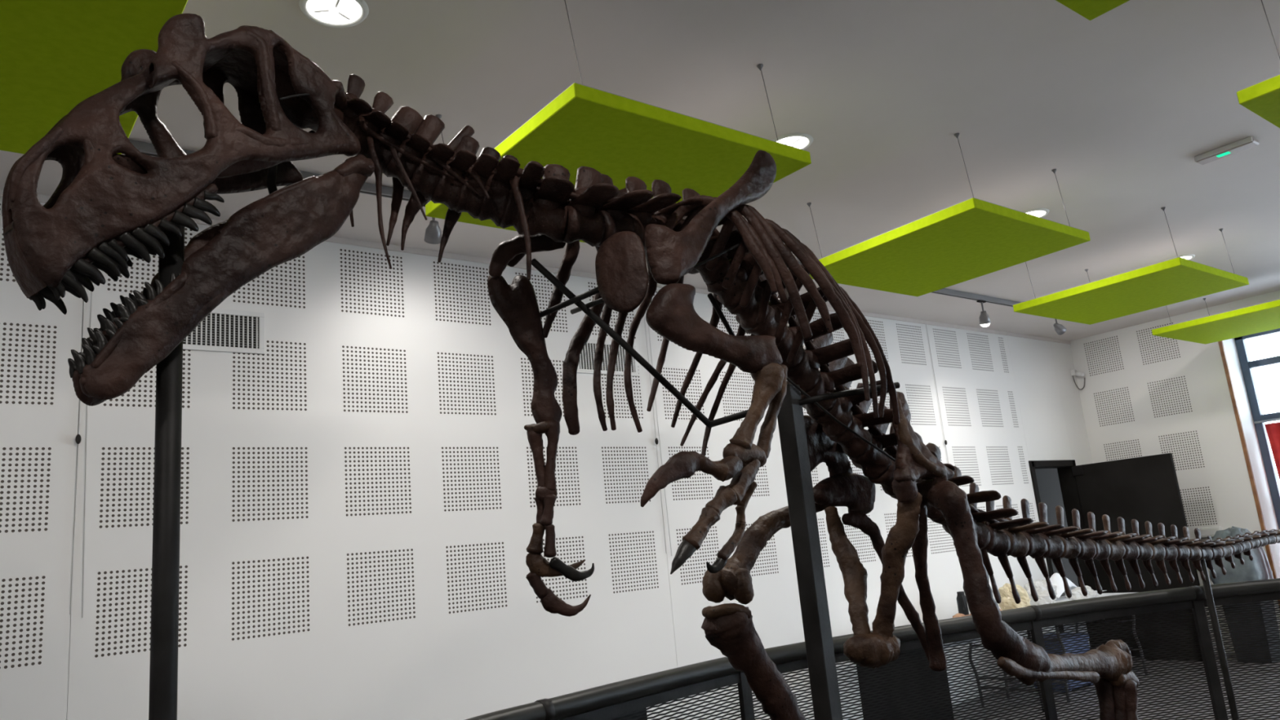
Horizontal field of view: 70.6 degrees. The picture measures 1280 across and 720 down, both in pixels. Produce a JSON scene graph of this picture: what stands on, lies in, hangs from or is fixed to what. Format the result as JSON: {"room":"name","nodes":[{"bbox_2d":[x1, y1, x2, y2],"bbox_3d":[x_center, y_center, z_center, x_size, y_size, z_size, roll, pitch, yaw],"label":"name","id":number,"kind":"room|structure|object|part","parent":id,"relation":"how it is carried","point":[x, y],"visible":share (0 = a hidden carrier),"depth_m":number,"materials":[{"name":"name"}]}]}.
{"room":"museum","nodes":[
{"label":"museum","id":0,"kind":"room"},
{"bbox_2d":[0,189,1093,719],"bbox_3d":[-0.240,1.111,6.173,14.180,3.524,0.162,4,-15,-38],"label":"wall","id":1,"kind":"structure","parent":0,"point":[358,508],"depth_m":5.26,"materials":[{"name":"white paint"}]},
{"bbox_2d":[70,281,93,617],"bbox_3d":[-2.686,0.201,4.370,0.060,2.026,0.024,4,-15,-38],"label":"hanging cord","id":2,"kind":"object","parent":1,"relation":"hanging from","point":[77,439],"visible":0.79,"depth_m":4.29,"materials":[{"name":"grey plastic"}]},
{"bbox_2d":[182,308,264,354],"bbox_3d":[-2.284,-0.162,4.814,0.545,0.235,0.012,4,-15,-38],"label":"air vent","id":3,"kind":"object","parent":1,"relation":"in","point":[229,331],"visible":0.68,"depth_m":4.87,"materials":[{"name":"white plastic"}]},
{"bbox_2d":[577,339,639,376],"bbox_3d":[-0.235,-0.017,6.404,0.540,0.245,0.012,4,-15,-38],"label":"air vent","id":4,"kind":"object","parent":1,"relation":"in","point":[586,363],"visible":0.46,"depth_m":6.38,"materials":[{"name":"white plastic"}]},
{"bbox_2d":[644,309,671,555],"bbox_3d":[0.116,0.398,6.546,0.060,2.006,0.024,4,-15,-38],"label":"hanging cord","id":5,"kind":"object","parent":1,"relation":"hanging from","point":[656,439],"visible":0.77,"depth_m":6.50,"materials":[{"name":"grey plastic"}]},
{"bbox_2d":[925,323,948,462],"bbox_3d":[2.917,0.603,8.717,0.024,2.006,0.024,4,-15,-38],"label":"hanging cord","id":6,"kind":"object","parent":1,"relation":"hanging from","point":[945,441],"visible":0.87,"depth_m":8.77,"materials":[{"name":"grey plastic"}]},
{"bbox_2d":[1070,368,1084,390],"bbox_3d":[5.087,0.222,10.486,0.142,0.247,0.148,-11,-13,23],"label":"security camera","id":7,"kind":"object","parent":1,"relation":"attached to","point":[1073,372],"visible":1,"depth_m":10.50,"materials":[{"name":"white plastic"}]},
{"bbox_2d":[1028,453,1216,660],"bbox_3d":[4.846,2.028,9.287,0.960,2.120,1.230,4,-15,-38],"label":"door","id":8,"kind":"structure","parent":1,"relation":"in","point":[1143,489],"depth_m":9.51,"materials":[{"name":"black paint"}]},
{"bbox_2d":[0,0,1279,341],"bbox_3d":[2.529,-1.670,3.192,14.980,0.150,9.400,4,-15,-38],"label":"ceiling","id":9,"kind":"structure","parent":0,"point":[1122,102],"depth_m":4.25,"materials":[{"name":"paint"}]},
{"bbox_2d":[0,0,187,154],"bbox_3d":[-2.080,-1.084,2.563,1.224,0.424,1.220,4,-15,-38],"label":"acoustic panel","id":10,"kind":"object","parent":9,"relation":"hanging from","point":[55,55],"visible":0.7,"depth_m":2.62,"materials":[{"name":"fabric"}]},
{"bbox_2d":[298,0,368,27],"bbox_3d":[-1.087,-1.247,3.217,0.236,0.012,0.236,4,-15,-38],"label":"recessed light","id":11,"kind":"object","parent":9,"relation":"in","point":[329,13],"visible":1,"depth_m":3.23,"materials":[{"name":"white plastic"}]},
{"bbox_3d":[-1.087,-1.250,3.218,0.185,0.004,0.185,2,-14,-32],"label":"lamp glass","id":12,"kind":"part","parent":11,"relation":"part of","materials":[{"name":"white glass"}]},
{"bbox_2d":[128,139,1021,306],"bbox_3d":[0.394,-0.753,6.079,9.650,0.047,0.045,4,-15,-38],"label":"track","id":13,"kind":"object","parent":9,"relation":"attached to","point":[147,148],"visible":0.02,"depth_m":4.74,"materials":[{"name":"grey metal"}]},
{"bbox_2d":[423,202,441,244],"bbox_3d":[-1.122,-0.729,4.896,0.112,0.220,0.124,4,-15,-38],"label":"track spotlight","id":14,"kind":"object","parent":13,"relation":"attached to","point":[433,235],"visible":0.84,"depth_m":4.85,"materials":[{"name":"grey metal"}]},
{"bbox_2d":[976,299,990,327],"bbox_3d":[3.087,-0.414,8.140,0.118,0.239,0.099,4,-15,-38],"label":"track spotlight","id":15,"kind":"object","parent":13,"relation":"hanging from","point":[984,321],"visible":1,"depth_m":8.10,"materials":[{"name":"grey metal"}]},
{"bbox_2d":[1053,319,1066,334],"bbox_3d":[4.132,-0.354,8.930,0.142,0.216,0.094,4,-15,-38],"label":"track spotlight","id":16,"kind":"object","parent":13,"relation":"attached to","point":[1060,329],"visible":0.84,"depth_m":8.90,"materials":[{"name":"grey metal"}]},
{"bbox_2d":[425,0,811,242],"bbox_3d":[-0.134,-0.951,4.022,1.224,0.424,1.220,4,-15,-38],"label":"acoustic panel","id":17,"kind":"object","parent":9,"relation":"hanging from","point":[619,137],"visible":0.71,"depth_m":3.58,"materials":[{"name":"fabric"}]},
{"bbox_2d":[772,133,813,150],"bbox_3d":[0.775,-1.110,4.661,0.236,0.012,0.236,4,-15,-38],"label":"recessed light","id":18,"kind":"object","parent":9,"relation":"in","point":[799,140],"visible":0.61,"depth_m":4.62,"materials":[{"name":"white plastic"}]},
{"bbox_3d":[0.775,-1.113,4.661,0.185,0.004,0.185,6,-17,-43],"label":"lamp glass","id":19,"kind":"part","parent":18,"relation":"part of","materials":[{"name":"white glass"}]},
{"bbox_2d":[806,133,1090,296],"bbox_3d":[1.799,-0.815,5.496,1.224,0.424,1.220,4,-15,-38],"label":"acoustic panel","id":20,"kind":"object","parent":9,"relation":"hanging from","point":[973,237],"visible":0.98,"depth_m":5.29,"materials":[{"name":"fabric"}]},
{"bbox_2d":[1022,208,1049,217],"bbox_3d":[2.637,-0.973,6.104,0.236,0.012,0.236,4,-15,-38],"label":"recessed light","id":21,"kind":"object","parent":9,"relation":"in","point":[1039,212],"visible":0.45,"depth_m":6.05,"materials":[{"name":"white plastic"}]},
{"bbox_3d":[2.637,-0.977,6.105,0.185,0.004,0.185,2,-14,-32],"label":"lamp glass","id":22,"kind":"part","parent":21,"relation":"part of","materials":[{"name":"white glass"}]},
{"bbox_2d":[1055,0,1129,20],"bbox_3d":[1.343,-1.485,2.167,1.224,0.424,1.220,4,-15,-38],"label":"acoustic panel","id":23,"kind":"object","parent":9,"relation":"hanging from","point":[1090,10],"visible":1,"depth_m":2.88,"materials":[{"name":"fabric"}]},
{"bbox_2d":[1013,207,1248,324],"bbox_3d":[3.732,-0.678,6.970,1.224,0.424,1.220,4,-15,-38],"label":"acoustic panel","id":24,"kind":"object","parent":9,"relation":"hanging from","point":[1178,279],"visible":0.86,"depth_m":6.78,"materials":[{"name":"fabric"}]},
{"bbox_2d":[1164,254,1195,261],"bbox_3d":[4.499,-0.836,7.548,0.236,0.012,0.236,4,-15,-38],"label":"recessed light","id":25,"kind":"object","parent":9,"relation":"in","point":[1189,257],"visible":0.3,"depth_m":7.49,"materials":[{"name":"white plastic"}]},
{"bbox_2d":[1151,297,1279,344],"bbox_3d":[5.654,-0.537,8.460,1.224,0.424,1.220,4,-15,-38],"label":"acoustic panel","id":26,"kind":"object","parent":9,"relation":"hanging from","point":[1264,317],"visible":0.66,"depth_m":8.38,"materials":[{"name":"fabric"}]},
{"bbox_2d":[1194,136,1259,164],"bbox_3d":[3.407,-1.212,5.257,0.106,0.040,0.310,4,-15,-38],"label":"emergency light","id":27,"kind":"object","parent":9,"relation":"in","point":[1250,142],"visible":1,"depth_m":5.23,"materials":[{"name":"beige plastic"}]},
{"bbox_2d":[1236,0,1279,128],"bbox_3d":[3.276,-1.348,3.642,1.224,0.424,1.220,4,-15,-38],"label":"acoustic panel","id":28,"kind":"object","parent":9,"relation":"hanging from","point":[1262,98],"visible":1,"depth_m":3.67,"materials":[{"name":"fabric"}]},
{"bbox_2d":[1035,468,1085,624],"bbox_3d":[4.412,2.249,11.525,4.800,2.700,2.850,4,-15,-38],"label":"wall","id":29,"kind":"structure","parent":0,"point":[1047,479],"depth_m":13.21,"materials":[{"name":"grey paint"}]},
{"bbox_2d":[951,624,1279,719],"bbox_3d":[2.826,2.326,4.244,17.200,0.200,12.400,4,-15,-38],"label":"floor","id":30,"kind":"structure","parent":0,"point":[963,709],"depth_m":7.58,"materials":[{"name":"grey carpet"}]},
{"bbox_2d":[148,164,1239,719],"bbox_3d":[0.855,0.841,2.905,5.478,2.505,1.200,4,-15,-38],"label":"mount","id":31,"kind":"object","parent":30,"relation":"on","point":[164,632],"visible":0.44,"depth_m":2.55,"materials":[{"name":"black metal"}]},
{"bbox_2d":[1,13,1279,719],"bbox_3d":[1.433,0.533,3.561,6.519,2.520,0.842,4,-15,-38],"label":"skeleton","id":32,"kind":"object","parent":31,"relation":"on","point":[106,206],"visible":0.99,"depth_m":2.36,"materials":[{"name":"brown"}]},
{"bbox_3d":[0.213,-0.293,2.562,0.285,0.144,0.005,5,-16,-40],"label":"brace rod","id":33,"kind":"part","parent":31,"relation":"part of","materials":[{"name":"black metal"}]},
{"bbox_3d":[0.522,0.811,2.646,0.060,1.500,0.060,-16,-16,42],"label":"hip post","id":34,"kind":"part","parent":31,"relation":"part of","materials":[{"name":"black metal"}]},
{"bbox_3d":[0.641,0.197,2.883,0.516,0.270,0.026,5,-16,-39],"label":"brace rod","id":35,"kind":"part","parent":31,"relation":"part of","materials":[{"name":"black metal"}]},
{"bbox_2d":[464,577,1279,719],"bbox_3d":[1.411,1.667,3.679,5.671,1.103,0.982,1,-14,-29],"label":"guard railing","id":36,"kind":"object","parent":30,"relation":"on","point":[905,687],"visible":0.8,"depth_m":4.37,"materials":[{"name":"metal"}]},
{"bbox_3d":[-0.423,1.645,2.658,0.093,0.950,1.542,-14,-15,34],"label":"solid panel","id":37,"kind":"part","parent":36,"relation":"part of","materials":[{"name":"black metal"}]},
{"bbox_3d":[0.085,1.686,3.220,1.052,0.880,0.161,4,-15,-38],"label":"panel","id":38,"kind":"part","parent":36,"relation":"part of","materials":[{"name":"black metal"}]},
{"bbox_3d":[0.466,1.768,3.582,0.060,1.035,0.024,5,-16,-40],"label":"railing post","id":39,"kind":"part","parent":36,"relation":"part of","materials":[{"name":"black metal"}]},
{"bbox_3d":[1.234,1.754,4.034,1.766,0.880,0.290,4,-15,-38],"label":"panel","id":40,"kind":"part","parent":36,"relation":"part of","materials":[{"name":"black metal"}]},
{"bbox_3d":[1.253,1.803,4.121,0.528,0.950,0.015,1,-14,-27],"label":"solid panel","id":41,"kind":"part","parent":36,"relation":"part of","materials":[{"name":"black metal"}]},
{"bbox_3d":[2.029,1.807,4.439,0.060,1.035,0.024,0,-13,-23],"label":"railing post","id":42,"kind":"part","parent":36,"relation":"part of","materials":[{"name":"black metal"}]},
{"bbox_3d":[2.501,1.761,4.612,1.010,0.880,0.044,-2,-12,-15],"label":"panel","id":43,"kind":"part","parent":36,"relation":"part of","materials":[{"name":"black metal"}]},
{"bbox_3d":[3.000,1.772,4.694,0.060,1.035,0.024,-4,-12,-6],"label":"railing post","id":44,"kind":"part","parent":36,"relation":"part of","materials":[{"name":"black metal"}]},
{"bbox_3d":[3.510,1.690,4.716,1.034,0.880,0.043,-6,-12,3],"label":"panel","id":45,"kind":"part","parent":36,"relation":"part of","materials":[{"name":"black metal"}]},
{"bbox_2d":[943,629,1044,711],"bbox_3d":[2.499,2.497,7.152,1.820,0.741,0.770,4,-15,-38],"label":"folding table","id":46,"kind":"object","parent":30,"relation":"on","point":[1029,629],"visible":0.18,"depth_m":7.56,"materials":[{"name":"black metal"}]},
{"bbox_3d":[2.471,2.194,7.216,1.760,0.030,0.730,4,-15,-38],"label":"apron rail","id":47,"kind":"part","parent":46,"relation":"part of","materials":[{"name":"grey metal"}]},
{"bbox_2d":[956,591,968,615],"bbox_3d":[2.769,2.111,7.785,0.083,0.225,0.144,-12,-14,30],"label":"bottle","id":48,"kind":"object","parent":46,"relation":"on","point":[962,602],"visible":0.8,"depth_m":7.78,"materials":[{"name":"black"}]},
{"bbox_3d":[2.768,2.078,7.744,0.014,0.123,0.069,-8,-12,12],"label":"bottle handle","id":49,"kind":"part","parent":48,"relation":"part of","materials":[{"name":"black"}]},
{"bbox_3d":[2.874,2.623,7.787,0.102,0.691,0.027,4,-15,-38],"label":"leg","id":50,"kind":"part","parent":46,"relation":"part of","materials":[{"name":"grey metal"}]},
{"bbox_2d":[952,608,1001,617],"bbox_3d":[2.784,2.108,7.458,0.800,0.093,0.300,4,-15,-38],"label":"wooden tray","id":51,"kind":"object","parent":46,"relation":"on","point":[957,615],"visible":0.09,"depth_m":7.37,"materials":[{"name":"brown wood"}]},
{"bbox_3d":[3.209,2.503,7.368,0.102,0.691,0.027,4,-15,-38],"label":"leg","id":52,"kind":"part","parent":46,"relation":"part of","materials":[{"name":"grey metal"}]},
{"bbox_2d":[1031,632,1091,692],"bbox_3d":[3.853,2.761,8.278,0.500,0.450,0.360,4,-15,-38],"label":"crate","id":53,"kind":"object","parent":30,"relation":"on","point":[1052,633],"visible":0.09,"depth_m":8.13,"materials":[{"name":"plastic"}]},
{"bbox_2d":[1000,591,1147,702],"bbox_3d":[3.967,2.604,8.289,1.820,0.741,0.770,4,-15,-38],"label":"folding table","id":54,"kind":"object","parent":30,"relation":"on","point":[1062,598],"visible":0.09,"depth_m":8.52,"materials":[{"name":"white"}]},
{"bbox_3d":[3.249,2.651,8.078,0.102,0.691,0.027,4,-15,-38],"label":"leg","id":55,"kind":"part","parent":54,"relation":"part of","materials":[{"name":"grey metal"}]},
{"bbox_2d":[998,582,1031,610],"bbox_3d":[3.249,2.067,7.869,0.257,0.258,0.269,-7,-12,6],"label":"plastic bag","id":56,"kind":"object","parent":54,"relation":"on","point":[1007,602],"visible":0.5,"depth_m":7.78,"materials":[{"name":"beige plastic"}]},
{"bbox_2d":[1023,579,1057,605],"bbox_3d":[3.636,2.118,8.223,0.370,0.237,0.278,4,-15,-38],"label":"plastic bag","id":57,"kind":"object","parent":54,"relation":"on","point":[1041,586],"visible":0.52,"depth_m":8.12,"materials":[{"name":"white plastic"}]},
{"bbox_3d":[3.584,2.530,7.658,0.102,0.691,0.027,4,-15,-38],"label":"leg","id":58,"kind":"part","parent":54,"relation":"part of","materials":[{"name":"grey metal"}]},
{"bbox_2d":[1049,573,1106,598],"bbox_3d":[4.258,2.208,8.944,0.950,0.240,0.220,4,-15,-38],"label":"sheet","id":59,"kind":"object","parent":54,"relation":"on","point":[1055,579],"visible":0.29,"depth_m":8.74,"materials":[{"name":"white paper"}]},
{"bbox_2d":[1065,585,1097,600],"bbox_3d":[4.075,2.156,8.348,0.413,0.136,0.257,4,-15,-38],"label":"plastic bag","id":60,"kind":"object","parent":54,"relation":"on","point":[1077,593],"visible":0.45,"depth_m":8.24,"materials":[{"name":"white plastic"}]},
{"bbox_3d":[4.676,2.610,8.505,0.102,0.691,0.027,4,-15,-38],"label":"leg","id":61,"kind":"part","parent":54,"relation":"part of","materials":[{"name":"grey metal"}]},
{"bbox_2d":[1208,526,1279,662],"bbox_3d":[5.893,2.261,8.801,0.497,1.274,0.474,4,-15,-38],"label":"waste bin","id":62,"kind":"object","parent":30,"relation":"on","point":[1259,568],"visible":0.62,"depth_m":8.65,"materials":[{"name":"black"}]},
{"bbox_2d":[1070,290,1279,653],"bbox_3d":[8.172,0.541,7.148,0.620,3.524,9.150,4,-15,-38],"label":"wall","id":63,"kind":"structure","parent":0,"point":[1144,393],"depth_m":9.66,"materials":[{"name":"white paint"}]},
{"bbox_2d":[1198,526,1222,537],"bbox_3d":[5.914,1.789,9.403,0.040,0.100,0.245,4,-15,-38],"label":"box","id":64,"kind":"object","parent":63,"relation":"attached to","point":[1205,531],"visible":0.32,"depth_m":9.38,"materials":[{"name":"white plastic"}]},
{"bbox_2d":[1217,340,1279,608],"bbox_3d":[6.195,1.288,9.126,0.032,3.250,0.034,4,-15,-38],"label":"trim","id":65,"kind":"structure","parent":63,"relation":"attached to","point":[1268,548],"depth_m":9.19,"materials":[{"name":"brown wood"}]},
{"bbox_2d":[1234,328,1279,528],"bbox_3d":[8.376,0.648,7.079,0.070,3.250,6.045,4,-15,-38],"label":"window","id":66,"kind":"structure","parent":63,"relation":"in","point":[1259,353],"depth_m":9.46,"materials":[{"name":"blue"}]},
{"bbox_3d":[6.886,1.181,8.947,0.006,3.100,1.000,4,-15,-38],"label":"pane","id":67,"kind":"part","parent":66,"relation":"part of","materials":[{"name":"clear glass"}]},
{"bbox_2d":[1253,417,1279,479],"bbox_3d":[8.354,1.033,6.952,0.077,2.152,6.016,4,-15,-38],"label":"curtain","id":68,"kind":"object","parent":66,"relation":"hanging from","point":[1273,429],"visible":1,"depth_m":9.31,"materials":[{"name":"red fabric"}]},
{"bbox_3d":[8.256,-0.004,7.172,0.024,0.024,6.016,4,-15,-38],"label":"rail","id":69,"kind":"part","parent":68,"relation":"part of","materials":[{"name":"grey metal"}]}
]}

